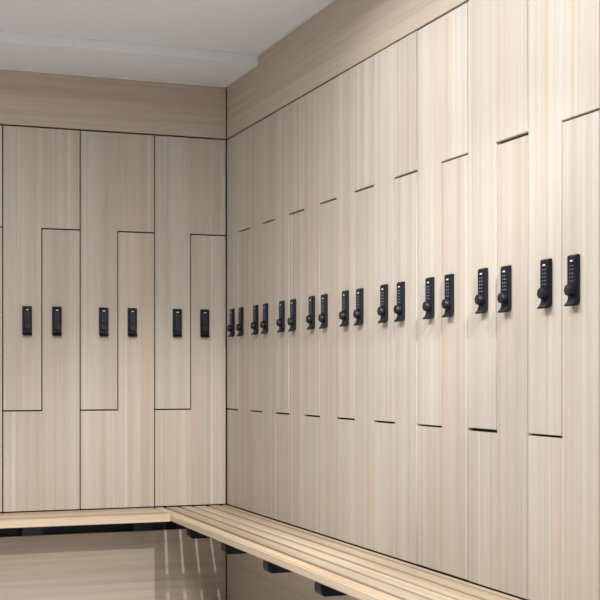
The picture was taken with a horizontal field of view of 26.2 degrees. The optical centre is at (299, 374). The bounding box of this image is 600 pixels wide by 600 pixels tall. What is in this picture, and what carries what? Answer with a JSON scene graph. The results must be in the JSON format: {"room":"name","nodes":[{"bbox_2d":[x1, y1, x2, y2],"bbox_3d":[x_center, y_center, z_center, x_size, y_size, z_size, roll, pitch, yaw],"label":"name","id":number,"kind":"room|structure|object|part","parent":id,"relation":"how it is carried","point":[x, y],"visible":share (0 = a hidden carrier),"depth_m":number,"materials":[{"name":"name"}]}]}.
{"room":"changing room","nodes":[
{"label":"changing room","id":0,"kind":"room"},
{"bbox_2d":[2,103,230,584],"bbox_3d":[-2.316,-0.160,6.094,5.060,2.525,0.100,0,0,-20],"label":"wall","id":1,"kind":"structure","parent":0,"point":[226,139],"depth_m":6.76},
{"bbox_2d":[0,31,257,85],"bbox_3d":[-2.381,-1.401,5.467,4.300,0.042,1.028,0,0,-20],"label":"ceiling","id":2,"kind":"structure","parent":1,"relation":"attached to","point":[17,50],"depth_m":5.68,"materials":[{"name":"white paint"}]},
{"bbox_2d":[0,0,329,102],"bbox_3d":[-0.630,-1.483,1.568,5.060,0.120,9.760,0,0,-20],"label":"ceiling","id":3,"kind":"structure","parent":0,"point":[237,26],"depth_m":5.18,"materials":[{"name":"white paint"}]},
{"bbox_2d":[225,0,334,87],"bbox_3d":[0.379,-1.398,4.205,0.008,0.050,4.199,0,0,-20],"label":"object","id":4,"kind":"structure","parent":3,"relation":"attached to","point":[330,1],"depth_m":5.42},
{"bbox_3d":[-0.630,1.162,1.568,5.060,0.120,9.760,0,0,-20],"label":"floor","id":5,"kind":"structure","parent":0,"visible":0},
{"bbox_2d":[0,529,225,599],"bbox_3d":[-1.342,0.916,5.816,2.100,0.368,0.020,0,0,-20],"label":"wall panel","id":6,"kind":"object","parent":5,"relation":"on","point":[169,564],"depth_m":5.98,"materials":[{"name":"brown wood"}]},
{"bbox_2d":[0,508,170,535],"bbox_3d":[-1.444,0.675,5.610,1.725,0.102,0.340,0,0,-20],"label":"slatted bench","id":7,"kind":"object","parent":6,"relation":"on","point":[140,519],"visible":1,"depth_m":5.70,"materials":[{"name":"brown wood"}]},
{"bbox_2d":[0,504,229,536],"bbox_3d":[-1.337,0.693,5.852,2.135,0.138,0.036,0,0,-20],"label":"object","id":8,"kind":"structure","parent":7,"relation":"attached to","point":[4,532],"depth_m":5.97,"materials":[{"name":"black metal"}]},
{"bbox_2d":[0,125,1,511],"bbox_3d":[-1.581,-0.251,5.958,0.349,1.746,0.508,0,0,-20],"label":"locker","id":9,"kind":"object","parent":8,"relation":"on","point":[0,125],"visible":1,"depth_m":5.80,"materials":[{"name":"brown wood"}]},
{"bbox_3d":[-1.505,-0.480,5.754,0.345,1.283,0.018,0,0,-20],"label":"door","id":10,"kind":"part","parent":9,"relation":"part of","materials":[{"name":"brown wood"}]},
{"bbox_2d":[2,126,79,511],"bbox_3d":[-1.253,-0.251,6.080,0.349,1.746,0.508,0,0,-20],"label":"locker","id":11,"kind":"object","parent":8,"relation":"on","point":[41,166],"visible":1,"depth_m":5.86,"materials":[{"name":"brown wood"}]},
{"bbox_3d":[-1.231,-0.217,5.825,0.035,0.035,0.015,0,0,-20],"label":"lock knob","id":12,"kind":"part","parent":11,"relation":"part of","materials":[{"name":"black plastic"}]},
{"bbox_3d":[-1.105,-0.217,5.872,0.035,0.035,0.015,0,0,-20],"label":"lock knob","id":13,"kind":"part","parent":11,"relation":"part of","materials":[{"name":"black plastic"}]},
{"bbox_2d":[79,131,153,508],"bbox_3d":[-0.925,-0.251,6.202,0.349,1.746,0.508,0,0,-20],"label":"locker","id":14,"kind":"object","parent":8,"relation":"on","point":[116,229],"visible":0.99,"depth_m":5.99,"materials":[{"name":"brown wood"}]},
{"bbox_3d":[-0.902,-0.217,5.947,0.035,0.035,0.015,0,0,-20],"label":"lock knob","id":15,"kind":"part","parent":14,"relation":"part of","materials":[{"name":"black plastic"}]},
{"bbox_3d":[-0.776,-0.217,5.995,0.035,0.035,0.015,0,0,-20],"label":"lock knob","id":16,"kind":"part","parent":14,"relation":"part of","materials":[{"name":"black plastic"}]},
{"bbox_2d":[154,136,225,506],"bbox_3d":[-0.596,-0.251,6.325,0.349,1.746,0.508,0,0,-20],"label":"locker","id":17,"kind":"object","parent":8,"relation":"on","point":[190,173],"visible":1,"depth_m":6.11,"materials":[{"name":"brown wood"}]},
{"bbox_3d":[-0.574,-0.217,6.070,0.035,0.035,0.015,0,0,-20],"label":"lock knob","id":18,"kind":"part","parent":17,"relation":"part of","materials":[{"name":"black plastic"}]},
{"bbox_3d":[-0.448,-0.217,6.117,0.035,0.035,0.015,0,0,-20],"label":"lock knob","id":19,"kind":"part","parent":17,"relation":"part of","materials":[{"name":"black plastic"}]},
{"bbox_3d":[-2.238,-0.251,5.713,0.349,1.747,0.508,0,0,-20],"label":"locker","id":20,"kind":"object","parent":8,"relation":"on","visible":0},
{"bbox_2d":[0,69,225,138],"bbox_3d":[-1.342,-1.252,5.816,2.100,0.248,0.020,0,0,-20],"label":"wall panel","id":21,"kind":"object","parent":20,"relation":"on","point":[32,99],"depth_m":5.98,"materials":[{"name":"brown wood"}]},
{"bbox_2d":[0,67,225,87],"bbox_3d":[-1.337,-1.377,5.803,2.101,0.008,0.008,0,0,-20],"label":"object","id":22,"kind":"structure","parent":21,"relation":"attached to","point":[2,68],"depth_m":5.97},
{"bbox_2d":[227,553,358,599],"bbox_3d":[0.392,0.916,4.210,0.020,0.368,4.198,0,0,-20],"label":"wall panel","id":23,"kind":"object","parent":5,"relation":"on","point":[247,579],"depth_m":5.69,"materials":[{"name":"brown wood"}]},
{"bbox_2d":[155,505,520,599],"bbox_3d":[0.209,0.675,4.193,0.380,0.102,4.094,0,0,-20],"label":"slatted bench","id":24,"kind":"object","parent":23,"relation":"on","point":[337,568],"visible":0.98,"depth_m":4.38,"materials":[{"name":"brown wood"}]},
{"bbox_2d":[230,505,528,599],"bbox_3d":[0.419,0.693,4.231,0.036,0.138,4.220,0,0,-20],"label":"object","id":25,"kind":"structure","parent":24,"relation":"attached to","point":[440,572],"depth_m":4.41,"materials":[{"name":"beige wood"}]},
{"bbox_2d":[227,127,253,510],"bbox_3d":[-0.078,-0.251,6.090,0.508,1.746,0.349,0,0,-20],"label":"locker","id":26,"kind":"object","parent":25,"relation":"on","point":[238,146],"visible":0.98,"depth_m":5.99,"materials":[{"name":"brown wood"}]},
{"bbox_3d":[-0.333,-0.217,6.067,0.015,0.035,0.035,0,0,-20],"label":"lock knob","id":27,"kind":"part","parent":26,"relation":"part of","materials":[{"name":"black plastic"}]},
{"bbox_3d":[-0.285,-0.217,5.942,0.015,0.035,0.035,0,0,-20],"label":"lock knob","id":28,"kind":"part","parent":26,"relation":"part of","materials":[{"name":"black plastic"}]},
{"bbox_3d":[-0.281,-0.479,6.014,0.018,1.283,0.345,0,0,-20],"label":"door","id":29,"kind":"part","parent":26,"relation":"part of","materials":[{"name":"brown wood"}]},
{"bbox_2d":[250,113,279,518],"bbox_3d":[0.044,-0.251,5.762,0.508,1.746,0.349,0,0,-20],"label":"locker","id":30,"kind":"object","parent":25,"relation":"on","point":[262,134],"visible":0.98,"depth_m":5.68,"materials":[{"name":"brown wood"}]},
{"bbox_3d":[-0.210,-0.217,5.740,0.015,0.035,0.035,0,0,-20],"label":"lock knob","id":31,"kind":"part","parent":30,"relation":"part of","materials":[{"name":"black plastic"}]},
{"bbox_3d":[-0.164,-0.217,5.613,0.015,0.035,0.035,0,0,-20],"label":"lock knob","id":32,"kind":"part","parent":30,"relation":"part of","materials":[{"name":"black plastic"}]},
{"bbox_3d":[-0.159,-0.480,5.686,0.018,1.283,0.345,0,0,-20],"label":"door","id":33,"kind":"part","parent":30,"relation":"part of","materials":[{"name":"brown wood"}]},
{"bbox_2d":[275,96,308,527],"bbox_3d":[0.166,-0.251,5.434,0.509,1.746,0.349,0,0,-20],"label":"locker","id":34,"kind":"object","parent":25,"relation":"on","point":[289,120],"visible":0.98,"depth_m":5.35,"materials":[{"name":"brown wood"}]},
{"bbox_3d":[-0.089,-0.217,5.411,0.015,0.035,0.035,0,0,-20],"label":"lock knob","id":35,"kind":"part","parent":34,"relation":"part of","materials":[{"name":"black plastic"}]},
{"bbox_3d":[-0.038,-0.480,5.358,0.018,1.283,0.345,0,0,-20],"label":"door","id":36,"kind":"part","parent":34,"relation":"part of","materials":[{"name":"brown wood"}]},
{"bbox_3d":[-0.041,-0.217,5.285,0.015,0.035,0.035,0,0,-20],"label":"lock knob","id":37,"kind":"part","parent":34,"relation":"part of","materials":[{"name":"black plastic"}]},
{"bbox_2d":[304,77,341,538],"bbox_3d":[0.289,-0.251,5.106,0.509,1.746,0.349,0,0,-20],"label":"locker","id":38,"kind":"object","parent":25,"relation":"on","point":[320,105],"visible":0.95,"depth_m":5.02,"materials":[{"name":"brown wood"}]},
{"bbox_3d":[0.033,-0.217,5.083,0.015,0.035,0.035,0,0,-20],"label":"lock knob","id":39,"kind":"part","parent":38,"relation":"part of","materials":[{"name":"black plastic"}]},
{"bbox_3d":[0.085,-0.480,5.030,0.018,1.283,0.345,0,0,-20],"label":"door","id":40,"kind":"part","parent":38,"relation":"part of","materials":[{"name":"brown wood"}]},
{"bbox_3d":[0.081,-0.217,4.957,0.015,0.035,0.035,0,0,-20],"label":"lock knob","id":41,"kind":"part","parent":38,"relation":"part of","materials":[{"name":"black plastic"}]},
{"bbox_2d":[337,56,379,549],"bbox_3d":[0.410,-0.251,4.778,0.510,1.746,0.349,0,0,-20],"label":"locker","id":42,"kind":"object","parent":25,"relation":"on","point":[355,86],"visible":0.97,"depth_m":4.69,"materials":[{"name":"brown wood"}]},
{"bbox_3d":[0.154,-0.217,4.755,0.015,0.035,0.035,0,0,-20],"label":"lock knob","id":43,"kind":"part","parent":42,"relation":"part of","materials":[{"name":"black plastic"}]},
{"bbox_3d":[0.206,-0.480,4.702,0.018,1.283,0.345,0,0,-20],"label":"door","id":44,"kind":"part","parent":42,"relation":"part of","materials":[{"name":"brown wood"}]},
{"bbox_3d":[0.202,-0.217,4.629,0.015,0.035,0.035,0,0,-20],"label":"lock knob","id":45,"kind":"part","parent":42,"relation":"part of","materials":[{"name":"black plastic"}]},
{"bbox_2d":[374,31,422,563],"bbox_3d":[0.532,-0.251,4.450,0.510,1.746,0.349,0,0,-20],"label":"locker","id":46,"kind":"object","parent":25,"relation":"on","point":[395,66],"visible":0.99,"depth_m":4.36,"materials":[{"name":"brown wood"}]},
{"bbox_3d":[0.276,-0.217,4.427,0.015,0.035,0.035,0,0,-20],"label":"lock knob","id":47,"kind":"part","parent":46,"relation":"part of","materials":[{"name":"black plastic"}]},
{"bbox_3d":[0.328,-0.480,4.373,0.018,1.283,0.345,0,0,-20],"label":"door","id":48,"kind":"part","parent":46,"relation":"part of","materials":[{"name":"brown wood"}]},
{"bbox_3d":[0.324,-0.217,4.301,0.015,0.035,0.035,0,0,-20],"label":"lock knob","id":49,"kind":"part","parent":46,"relation":"part of","materials":[{"name":"black plastic"}]},
{"bbox_2d":[418,2,473,579],"bbox_3d":[0.655,-0.251,4.122,0.508,1.746,0.349,0,0,-20],"label":"locker","id":50,"kind":"object","parent":25,"relation":"on","point":[443,43],"visible":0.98,"depth_m":4.04,"materials":[{"name":"brown wood"}]},
{"bbox_3d":[0.400,-0.217,4.099,0.015,0.035,0.035,0,0,-20],"label":"lock knob","id":51,"kind":"part","parent":50,"relation":"part of","materials":[{"name":"black plastic"}]},
{"bbox_3d":[0.452,-0.479,4.046,0.018,1.283,0.345,0,0,-20],"label":"door","id":52,"kind":"part","parent":50,"relation":"part of","materials":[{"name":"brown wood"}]},
{"bbox_3d":[0.447,-0.217,3.974,0.015,0.035,0.035,0,0,-20],"label":"lock knob","id":53,"kind":"part","parent":50,"relation":"part of","materials":[{"name":"black plastic"}]},
{"bbox_2d":[468,0,533,599],"bbox_3d":[0.778,-0.251,3.794,0.508,1.746,0.349,0,0,-20],"label":"locker","id":54,"kind":"object","parent":25,"relation":"on","point":[497,29],"visible":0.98,"depth_m":3.70,"materials":[{"name":"brown wood"}]},
{"bbox_3d":[0.522,-0.219,3.772,0.015,0.035,0.035,0,0,-20],"label":"lock knob","id":55,"kind":"part","parent":54,"relation":"part of","materials":[{"name":"black plastic"}]},
{"bbox_3d":[0.574,-0.482,3.718,0.018,1.283,0.345,0,0,-20],"label":"door","id":56,"kind":"part","parent":54,"relation":"part of","materials":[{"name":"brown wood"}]},
{"bbox_3d":[0.570,-0.216,3.646,0.015,0.035,0.035,0,0,-20],"label":"lock knob","id":57,"kind":"part","parent":54,"relation":"part of","materials":[{"name":"black plastic"}]},
{"bbox_2d":[528,0,599,599],"bbox_3d":[0.900,-0.251,3.466,0.508,1.746,0.349,0,0,-20],"label":"locker","id":58,"kind":"object","parent":25,"relation":"on","point":[564,35],"visible":1,"depth_m":3.39,"materials":[{"name":"brown wood"}]},
{"bbox_3d":[0.645,-0.217,3.444,0.015,0.035,0.035,0,0,-20],"label":"lock knob","id":59,"kind":"part","parent":58,"relation":"part of","materials":[{"name":"black plastic"}]},
{"bbox_3d":[0.692,-0.217,3.317,0.015,0.035,0.035,0,0,-20],"label":"lock knob","id":60,"kind":"part","parent":58,"relation":"part of","materials":[{"name":"black plastic"}]},
{"bbox_3d":[1.266,-0.251,2.482,0.508,1.747,0.349,0,0,-20],"label":"locker","id":61,"kind":"object","parent":25,"relation":"on","visible":0},
{"bbox_2d":[227,0,468,138],"bbox_3d":[0.392,-1.273,4.210,0.020,0.290,4.198,0,0,-20],"label":"wall panel","id":62,"kind":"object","parent":61,"relation":"on","point":[344,34],"depth_m":4.99,"materials":[{"name":"brown wood"}]}
]}

